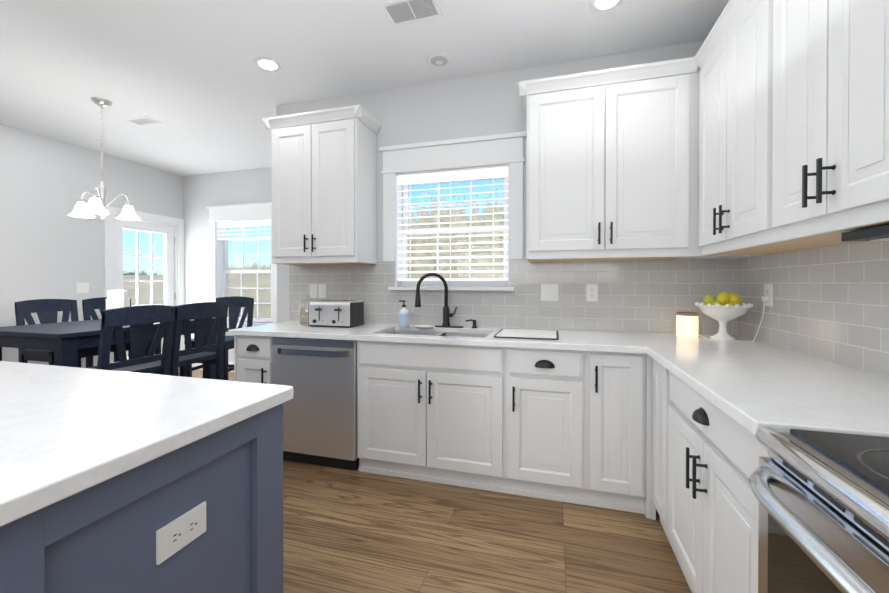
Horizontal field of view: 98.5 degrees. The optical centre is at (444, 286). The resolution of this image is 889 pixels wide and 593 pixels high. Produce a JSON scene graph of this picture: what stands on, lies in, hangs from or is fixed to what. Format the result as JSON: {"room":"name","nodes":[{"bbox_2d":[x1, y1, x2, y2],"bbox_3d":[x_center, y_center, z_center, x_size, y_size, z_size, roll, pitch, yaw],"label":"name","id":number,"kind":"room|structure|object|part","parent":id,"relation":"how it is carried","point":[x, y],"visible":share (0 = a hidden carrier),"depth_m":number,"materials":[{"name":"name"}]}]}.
{"room":"kitchen","nodes":[
{"label":"kitchen","id":0,"kind":"room"},
{"bbox_2d":[0,123,182,367],"bbox_3d":[-4.849,-0.136,1.335,0.150,2.740,8.335,0,0,16],"label":"wall","id":1,"kind":"structure","parent":0,"point":[50,248],"depth_m":3.96,"materials":[{"name":"white paint"}]},
{"bbox_2d":[76,283,88,292],"bbox_3d":[-3.950,0.015,4.181,0.011,0.115,0.116,0,0,16],"label":"switch plate","id":2,"kind":"object","parent":1,"relation":"attached to","point":[82,287],"visible":1,"depth_m":4.18,"materials":[{"name":"white plastic"}]},
{"bbox_2d":[104,206,184,368],"bbox_3d":[-3.818,0.102,4.877,0.163,2.063,0.980,0,0,16],"label":"door frame","id":3,"kind":"structure","parent":1,"relation":"attached to","point":[173,257],"depth_m":4.93,"materials":[{"name":"white wood"}]},
{"bbox_3d":[-3.786,0.146,4.878,0.102,1.927,0.782,0,0,16],"label":"door frame","id":4,"kind":"part","parent":3,"relation":"part of","materials":[{"name":"white wood"}]},
{"bbox_2d":[183,167,271,361],"bbox_3d":[-2.378,-0.161,5.040,2.860,2.740,0.150,0,0,16],"label":"wall","id":5,"kind":"structure","parent":0,"point":[202,193],"depth_m":5.21,"materials":[{"name":"white paint"}]},
{"bbox_2d":[192,362,233,371],"bbox_3d":[-2.330,1.069,4.948,2.708,0.129,0.014,0,0,16],"label":"baseboard","id":6,"kind":"structure","parent":5,"relation":"attached to","point":[195,364],"depth_m":5.22,"materials":[{"name":"white wood"}]},
{"bbox_2d":[207,202,276,327],"bbox_3d":[-2.641,-0.247,5.068,1.128,1.657,0.170,0,0,16],"label":"trim","id":7,"kind":"structure","parent":5,"relation":"attached to","point":[242,212],"depth_m":5.09,"materials":[{"name":"white wood"}]},
{"bbox_2d":[218,220,270,239],"bbox_3d":[-2.638,-0.743,5.074,0.864,0.228,0.056,0,0,16],"label":"dining room window blind slats","id":8,"kind":"object","parent":5,"relation":"attached to","point":[245,224],"visible":0.83,"depth_m":5.05,"materials":[{"name":"white plastic"}]},
{"bbox_2d":[222,224,270,321],"bbox_3d":[-2.616,-0.197,5.155,0.876,1.326,0.060,0,0,16],"label":"window","id":9,"kind":"structure","parent":5,"relation":"in","point":[225,271],"depth_m":5.18,"materials":[{"name":"white"}]},
{"bbox_2d":[0,0,728,175],"bbox_3d":[-1.879,-1.560,0.474,6.330,0.120,8.635,0,0,16],"label":"ceiling","id":10,"kind":"structure","parent":0,"point":[199,85],"depth_m":2.49,"materials":[{"name":"white paint"}]},
{"bbox_2d":[69,97,139,220],"bbox_3d":[-2.824,-1.036,3.166,0.455,0.965,0.458,0,0,16],"label":"chandelier","id":11,"kind":"object","parent":10,"relation":"hanging from","point":[95,205],"visible":1,"depth_m":3.13,"materials":[{"name":"white glass"}]},
{"bbox_2d":[124,116,161,126],"bbox_3d":[-2.769,-1.518,3.520,0.260,0.006,0.150,0,0,16],"label":"ceiling vent","id":12,"kind":"object","parent":10,"relation":"in","point":[143,121],"visible":1,"depth_m":3.52,"materials":[{"name":"white"}]},
{"bbox_2d":[254,57,281,71],"bbox_3d":[-1.204,-1.511,2.611,0.176,0.006,0.176,0,0,16],"label":"recessed light","id":13,"kind":"object","parent":10,"relation":"in","point":[267,64],"visible":1,"depth_m":2.60,"materials":[{"name":"white plastic"}]},
{"bbox_2d":[379,0,442,26],"bbox_3d":[-0.178,-1.508,2.091,0.300,0.006,0.190,0,0,16],"label":"ceiling vent","id":14,"kind":"object","parent":10,"relation":"in","point":[400,12],"visible":1,"depth_m":2.10,"materials":[{"name":"white metal"}]},
{"bbox_2d":[426,53,451,68],"bbox_3d":[-0.035,-1.505,2.566,0.176,0.018,0.176,0,0,16],"label":"recessed light","id":15,"kind":"object","parent":10,"relation":"in","point":[439,60],"visible":1,"depth_m":2.55,"materials":[{"name":"white plastic"}]},
{"bbox_2d":[589,0,623,12],"bbox_3d":[0.858,-1.507,2.021,0.176,0.006,0.176,0,0,16],"label":"recessed light","id":16,"kind":"object","parent":10,"relation":"in","point":[600,6],"visible":1,"depth_m":2.05,"materials":[{"name":"white plastic"}]},
{"bbox_2d":[178,369,691,592],"bbox_3d":[-1.879,1.252,0.493,6.330,0.175,8.635,0,0,16],"label":"floor","id":17,"kind":"structure","parent":0,"point":[350,531],"depth_m":1.74,"materials":[{"name":"brown wood"}]},
{"bbox_2d":[14,299,109,367],"bbox_3d":[-3.491,0.630,3.513,0.515,1.026,0.460,0,0,16],"label":"chair","id":18,"kind":"object","parent":17,"relation":"on","point":[46,310],"visible":0.35,"depth_m":3.50,"materials":[{"name":"wood"}]},
{"bbox_2d":[0,317,216,378],"bbox_3d":[-2.795,0.726,3.246,0.950,0.839,1.270,0,0,16],"label":"dining table","id":19,"kind":"object","parent":17,"relation":"on","point":[64,341],"visible":0.38,"depth_m":2.69,"materials":[{"name":"wood"}]},
{"bbox_2d":[106,290,129,309],"bbox_3d":[-2.862,0.169,3.355,0.150,0.270,0.070,0,0,-4],"label":"napkin holder","id":20,"kind":"object","parent":19,"relation":"on","point":[117,299],"visible":0.42,"depth_m":3.33,"materials":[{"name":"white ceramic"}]},
{"bbox_2d":[82,297,161,366],"bbox_3d":[-3.353,0.627,3.993,0.515,1.026,0.460,0,0,16],"label":"chair","id":21,"kind":"object","parent":17,"relation":"on","point":[90,306],"visible":0.12,"depth_m":3.89,"materials":[{"name":"wood"}]},
{"bbox_2d":[86,305,174,374],"bbox_3d":[-2.202,0.636,2.582,0.515,1.026,0.460,0,0,16],"label":"chair","id":22,"kind":"object","parent":17,"relation":"on","point":[140,321],"visible":0.35,"depth_m":2.51,"materials":[{"name":"wood"}]},
{"bbox_2d":[0,405,282,592],"bbox_3d":[-1.618,0.748,1.137,2.176,0.823,0.648,0,0,16],"label":"kitchen island","id":23,"kind":"object","parent":17,"relation":"on","point":[111,481],"depth_m":0.83,"materials":[{"name":"blue wood"}]},
{"bbox_2d":[0,361,292,528],"bbox_3d":[-1.620,0.318,1.128,2.240,0.036,0.700,0,0,16],"label":"island countertop","id":24,"kind":"structure","parent":23,"relation":"on","point":[66,433],"depth_m":0.87,"materials":[{"name":"white stone"}]},
{"bbox_2d":[154,302,227,379],"bbox_3d":[-2.076,0.633,3.024,0.515,1.026,0.460,0,0,16],"label":"chair","id":25,"kind":"object","parent":17,"relation":"on","point":[201,314],"visible":0.44,"depth_m":2.96,"materials":[{"name":"wood"}]},
{"bbox_2d":[184,296,253,379],"bbox_3d":[-2.378,0.626,4.085,0.460,1.026,0.515,0,0,6],"label":"chair","id":26,"kind":"object","parent":17,"relation":"on","point":[236,304],"visible":0.35,"depth_m":4.26,"materials":[{"name":"wood"}]},
{"bbox_2d":[234,335,272,383],"bbox_3d":[-1.201,0.736,2.851,0.316,0.822,0.607,0,0,16],"label":"base cabinet","id":27,"kind":"object","parent":17,"relation":"on","point":[252,354],"depth_m":2.56,"materials":[{"name":"white wood"}]},
{"bbox_2d":[272,337,357,470],"bbox_3d":[-0.764,0.741,2.691,0.602,0.814,0.653,0,0,16],"label":"dishwasher","id":28,"kind":"object","parent":17,"relation":"on","point":[319,376],"visible":0.77,"depth_m":2.41,"materials":[{"name":"silver metal"}]},
{"bbox_2d":[357,341,521,495],"bbox_3d":[0.013,0.739,2.503,0.990,0.822,0.607,0,0,16],"label":"base cabinet","id":29,"kind":"object","parent":17,"relation":"on","point":[436,413],"depth_m":2.20,"materials":[{"name":"white wood"}]},
{"bbox_2d":[522,348,605,507],"bbox_3d":[0.616,0.740,2.330,0.565,0.822,0.607,0,0,16],"label":"base cabinet","id":30,"kind":"object","parent":17,"relation":"on","point":[570,426],"depth_m":2.02,"materials":[{"name":"white wood"}]},
{"bbox_2d":[606,352,651,518],"bbox_3d":[0.926,0.741,2.241,0.378,0.822,0.607,0,0,16],"label":"base cabinet","id":31,"kind":"object","parent":17,"relation":"on","point":[628,375],"depth_m":1.93,"materials":[{"name":"white wood"}]},
{"bbox_2d":[228,321,786,353],"bbox_3d":[0.161,0.399,2.441,3.180,0.215,0.642,0,0,16],"label":"countertop","id":32,"kind":"structure","parent":31,"relation":"on","point":[574,340],"depth_m":2.27,"materials":[{"name":"stone"}]},
{"bbox_2d":[299,296,312,323],"bbox_3d":[-1.052,0.178,2.956,0.136,0.218,0.136,0,0,16],"label":"candy jar","id":33,"kind":"object","parent":32,"relation":"on","point":[303,314],"visible":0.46,"depth_m":2.90,"materials":[{"name":"clear glass"}]},
{"bbox_2d":[308,300,363,327],"bbox_3d":[-0.795,0.195,2.799,0.342,0.186,0.222,0,0,16],"label":"toaster","id":34,"kind":"object","parent":32,"relation":"on","point":[338,313],"visible":1,"depth_m":2.72,"materials":[{"name":"silver metal"}]},
{"bbox_2d":[399,300,408,327],"bbox_3d":[-0.288,0.194,2.717,0.075,0.190,0.075,0,0,16],"label":"soap bottle","id":35,"kind":"object","parent":32,"relation":"on","point":[403,317],"visible":1,"depth_m":2.69,"materials":[{"name":"white"}]},
{"bbox_2d":[414,325,434,328],"bbox_3d":[-0.140,0.281,2.654,0.160,0.016,0.099,0,0,16],"label":"dish","id":36,"kind":"object","parent":32,"relation":"on","point":[424,326],"visible":1,"depth_m":2.63,"materials":[{"name":"white ceramic"}]},
{"bbox_2d":[386,331,488,337],"bbox_3d":[-0.065,0.416,2.498,0.794,0.180,0.464,0,0,16],"label":"sink","id":37,"kind":"object","parent":32,"relation":"in","point":[435,333],"depth_m":2.68,"materials":[{"name":"silver metal"}]},
{"bbox_2d":[415,272,462,327],"bbox_3d":[-0.035,0.095,2.681,0.314,0.388,0.178,0,0,16],"label":"faucet","id":38,"kind":"object","parent":32,"relation":"on","point":[447,314],"visible":0.98,"depth_m":2.71,"materials":[{"name":"black metal"}]},
{"bbox_2d":[465,319,476,327],"bbox_3d":[0.189,0.258,2.670,0.078,0.061,0.057,0,0,16],"label":"soap dispenser","id":39,"kind":"object","parent":32,"relation":"on","point":[474,324],"visible":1,"depth_m":2.66,"materials":[{"name":"black metal"}]},
{"bbox_2d":[494,329,558,339],"bbox_3d":[0.504,0.287,2.324,0.360,0.008,0.380,0,0,16],"label":"drying mat","id":40,"kind":"object","parent":32,"relation":"on","point":[530,334],"visible":1,"depth_m":2.26,"materials":[{"name":"grey fabric"}]},
{"bbox_2d":[676,312,698,337],"bbox_3d":[1.413,0.221,2.229,0.116,0.142,0.116,0,0,16],"label":"candle","id":41,"kind":"object","parent":32,"relation":"on","point":[687,324],"visible":1,"depth_m":2.19,"materials":[{"name":"beige wax"}]},
{"bbox_2d":[694,292,752,339],"bbox_3d":[1.554,0.160,2.137,0.267,0.265,0.263,0,0,16],"label":"fruit bowl","id":42,"kind":"object","parent":32,"relation":"on","point":[723,308],"visible":1,"depth_m":2.10,"materials":[{"name":"white ceramic"}]},
{"bbox_2d":[698,302,764,341],"bbox_3d":[1.562,0.185,2.098,0.249,0.214,0.175,0,0,16],"label":"cord","id":43,"kind":"object","parent":32,"relation":"on","point":[742,341],"visible":0.94,"depth_m":2.02,"materials":[{"name":"white plastic"}]},
{"bbox_2d":[640,341,888,436],"bbox_3d":[1.147,0.317,1.274,0.642,0.035,1.050,0,0,16],"label":"countertop","id":44,"kind":"structure","parent":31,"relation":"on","point":[753,387],"depth_m":1.15,"materials":[{"name":"stone"}]},
{"bbox_2d":[651,358,770,592],"bbox_3d":[1.155,0.747,1.316,0.646,0.822,1.135,0,0,16],"label":"base cabinet","id":45,"kind":"object","parent":17,"relation":"on","point":[706,454],"visible":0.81,"depth_m":1.22,"materials":[{"name":"white wood"}]},
{"bbox_2d":[748,427,888,592],"bbox_3d":[0.864,0.642,0.408,0.696,1.044,0.759,0,0,16],"label":"range","id":46,"kind":"object","parent":17,"relation":"on","point":[823,500],"visible":1,"depth_m":0.67,"materials":[{"name":"silver metal"}]},
{"bbox_2d":[276,40,704,332],"bbox_3d":[0.277,-0.146,2.818,3.470,2.740,0.150,0,0,16],"label":"wall","id":47,"kind":"structure","parent":0,"point":[476,105],"depth_m":2.79,"materials":[{"name":"white paint"}]},
{"bbox_2d":[262,104,381,264],"bbox_3d":[-0.917,-0.709,2.886,0.800,1.074,0.364,0,0,16],"label":"upper cabinet","id":48,"kind":"object","parent":47,"relation":"attached to","point":[324,187],"visible":1,"depth_m":2.75,"materials":[{"name":"white wood"}]},
{"bbox_2d":[398,167,507,280],"bbox_3d":[0.051,-0.444,2.844,0.834,0.800,0.056,0,0,16],"label":"kitchen blind slats","id":49,"kind":"object","parent":47,"relation":"attached to","point":[456,175],"visible":0.96,"depth_m":2.82,"materials":[{"name":"white plastic"}]},
{"bbox_2d":[379,131,526,290],"bbox_3d":[0.049,-0.517,2.836,1.098,1.090,0.165,0,0,16],"label":"trim","id":50,"kind":"structure","parent":47,"relation":"attached to","point":[483,151],"depth_m":2.77,"materials":[{"name":"white wood"}]},
{"bbox_2d":[401,176,507,286],"bbox_3d":[0.073,-0.424,2.921,0.846,0.846,0.060,0,0,16],"label":"window","id":51,"kind":"structure","parent":47,"relation":"in","point":[492,283],"depth_m":2.91,"materials":[{"name":"white"}]},
{"bbox_2d":[523,67,618,261],"bbox_3d":[0.786,-0.707,2.419,0.506,1.069,0.325,0,0,16],"label":"upper cabinet","id":52,"kind":"object","parent":47,"relation":"attached to","point":[572,178],"depth_m":2.26,"materials":[{"name":"white wood"}]},
{"bbox_2d":[619,57,694,259],"bbox_3d":[1.155,-0.706,2.313,0.506,1.069,0.325,0,0,16],"label":"upper cabinet","id":53,"kind":"object","parent":47,"relation":"attached to","point":[657,99],"depth_m":2.14,"materials":[{"name":"white wood"}]},
{"bbox_2d":[687,256,752,258],"bbox_3d":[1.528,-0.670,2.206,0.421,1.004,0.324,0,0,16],"label":"under-cabinet light","id":54,"kind":"object","parent":47,"relation":"attached to","point":[688,257],"depth_m":2.22,"materials":[{"name":"white plastic"}]},
{"bbox_3d":[0.898,-0.120,-1.042,0.150,2.740,6.930,0,0,16],"label":"wall","id":55,"kind":"structure","parent":0,"visible":0},
{"bbox_2d":[289,259,736,334],"bbox_3d":[0.246,0.049,2.746,3.190,0.479,0.007,0,0,16],"label":"tile backsplash","id":56,"kind":"structure","parent":55,"relation":"attached to","point":[634,295],"depth_m":2.59,"materials":[{"name":"grey tile"}]},
{"bbox_2d":[310,284,325,297],"bbox_3d":[-1.026,0.037,3.100,0.150,0.115,0.011,0,0,16],"label":"electrical outlet plate","id":57,"kind":"object","parent":56,"relation":"attached to","point":[316,290],"depth_m":3.10,"materials":[{"name":"white plastic"}]},
{"bbox_2d":[541,284,558,300],"bbox_3d":[0.714,0.040,2.601,0.116,0.115,0.011,0,0,16],"label":"electrical outlet plate","id":58,"kind":"object","parent":56,"relation":"attached to","point":[549,292],"depth_m":2.60,"materials":[{"name":"white plastic"}]},
{"bbox_2d":[586,284,597,300],"bbox_3d":[0.974,0.041,2.528,0.070,0.115,0.008,0,0,16],"label":"electrical outlet plate","id":59,"kind":"object","parent":56,"relation":"attached to","point":[591,289],"depth_m":2.53,"materials":[{"name":"white plastic"}]},
{"bbox_2d":[695,28,781,255],"bbox_3d":[1.472,-0.703,1.829,0.325,1.069,0.423,0,0,16],"label":"upper cabinet","id":60,"kind":"object","parent":55,"relation":"attached to","point":[705,58],"depth_m":1.99,"materials":[{"name":"white wood"}]},
{"bbox_2d":[715,0,839,255],"bbox_3d":[1.379,-0.701,1.504,0.325,1.069,0.497,0,0,16],"label":"upper cabinet","id":61,"kind":"object","parent":55,"relation":"attached to","point":[733,26],"depth_m":1.67,"materials":[{"name":"white wood"}]},
{"bbox_2d":[751,0,861,247],"bbox_3d":[1.291,-0.699,1.198,0.325,1.069,0.439,0,0,16],"label":"upper cabinet","id":62,"kind":"object","parent":55,"relation":"attached to","point":[764,130],"depth_m":1.35,"materials":[{"name":"white wood"}]},
{"bbox_2d":[841,224,888,241],"bbox_3d":[1.127,-0.137,0.541,0.274,0.030,1.100,0,0,16],"label":"under-cabinet range hood","id":63,"kind":"object","parent":62,"relation":"attached to","point":[879,233],"visible":1,"depth_m":1.02,"materials":[{"name":"black metal"}]},
{"bbox_2d":[737,241,888,375],"bbox_3d":[1.415,0.060,1.052,0.007,0.479,2.580,0,0,16],"label":"tile backsplash","id":64,"kind":"structure","parent":55,"relation":"attached to","point":[831,303],"depth_m":1.57,"materials":[{"name":"grey tile"}]},
{"bbox_2d":[761,284,772,306],"bbox_3d":[1.662,0.045,1.980,0.028,0.115,0.070,0,0,16],"label":"electrical outlet plate","id":65,"kind":"object","parent":64,"relation":"attached to","point":[767,298],"visible":1,"depth_m":1.97,"materials":[{"name":"white plastic"}]},
{"bbox_2d":[803,0,888,235],"bbox_3d":[1.214,-0.697,0.930,0.325,1.069,0.363,0,0,16],"label":"upper cabinet","id":66,"kind":"object","parent":55,"relation":"attached to","point":[846,42],"depth_m":1.03,"materials":[{"name":"white wood"}]},
{"label":"outside","id":67,"kind":"structure","parent":0,"visible":0},
{"bbox_2d":[123,273,502,357],"bbox_3d":[-15.030,-0.588,56.296,220.000,4.100,220.000,0,0,16],"label":"lawn","id":68,"kind":"structure","parent":67,"point":[145,294],"depth_m":20.75,"materials":[{"name":"plant"}]},
{"bbox_2d":[123,267,163,274],"bbox_3d":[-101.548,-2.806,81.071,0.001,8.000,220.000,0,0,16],"label":"trees","id":69,"kind":"object","parent":68,"relation":"on","point":[134,273],"depth_m":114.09,"materials":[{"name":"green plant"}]},
{"bbox_2d":[228,261,270,273],"bbox_3d":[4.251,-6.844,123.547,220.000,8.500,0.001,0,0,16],"label":"trees","id":70,"kind":"object","parent":68,"relation":"on","point":[254,266],"depth_m":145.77,"materials":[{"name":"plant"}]},
{"bbox_2d":[408,191,503,272],"bbox_3d":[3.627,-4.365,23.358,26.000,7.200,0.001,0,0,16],"label":"trees","id":71,"kind":"object","parent":68,"relation":"on","point":[458,239],"depth_m":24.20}
]}

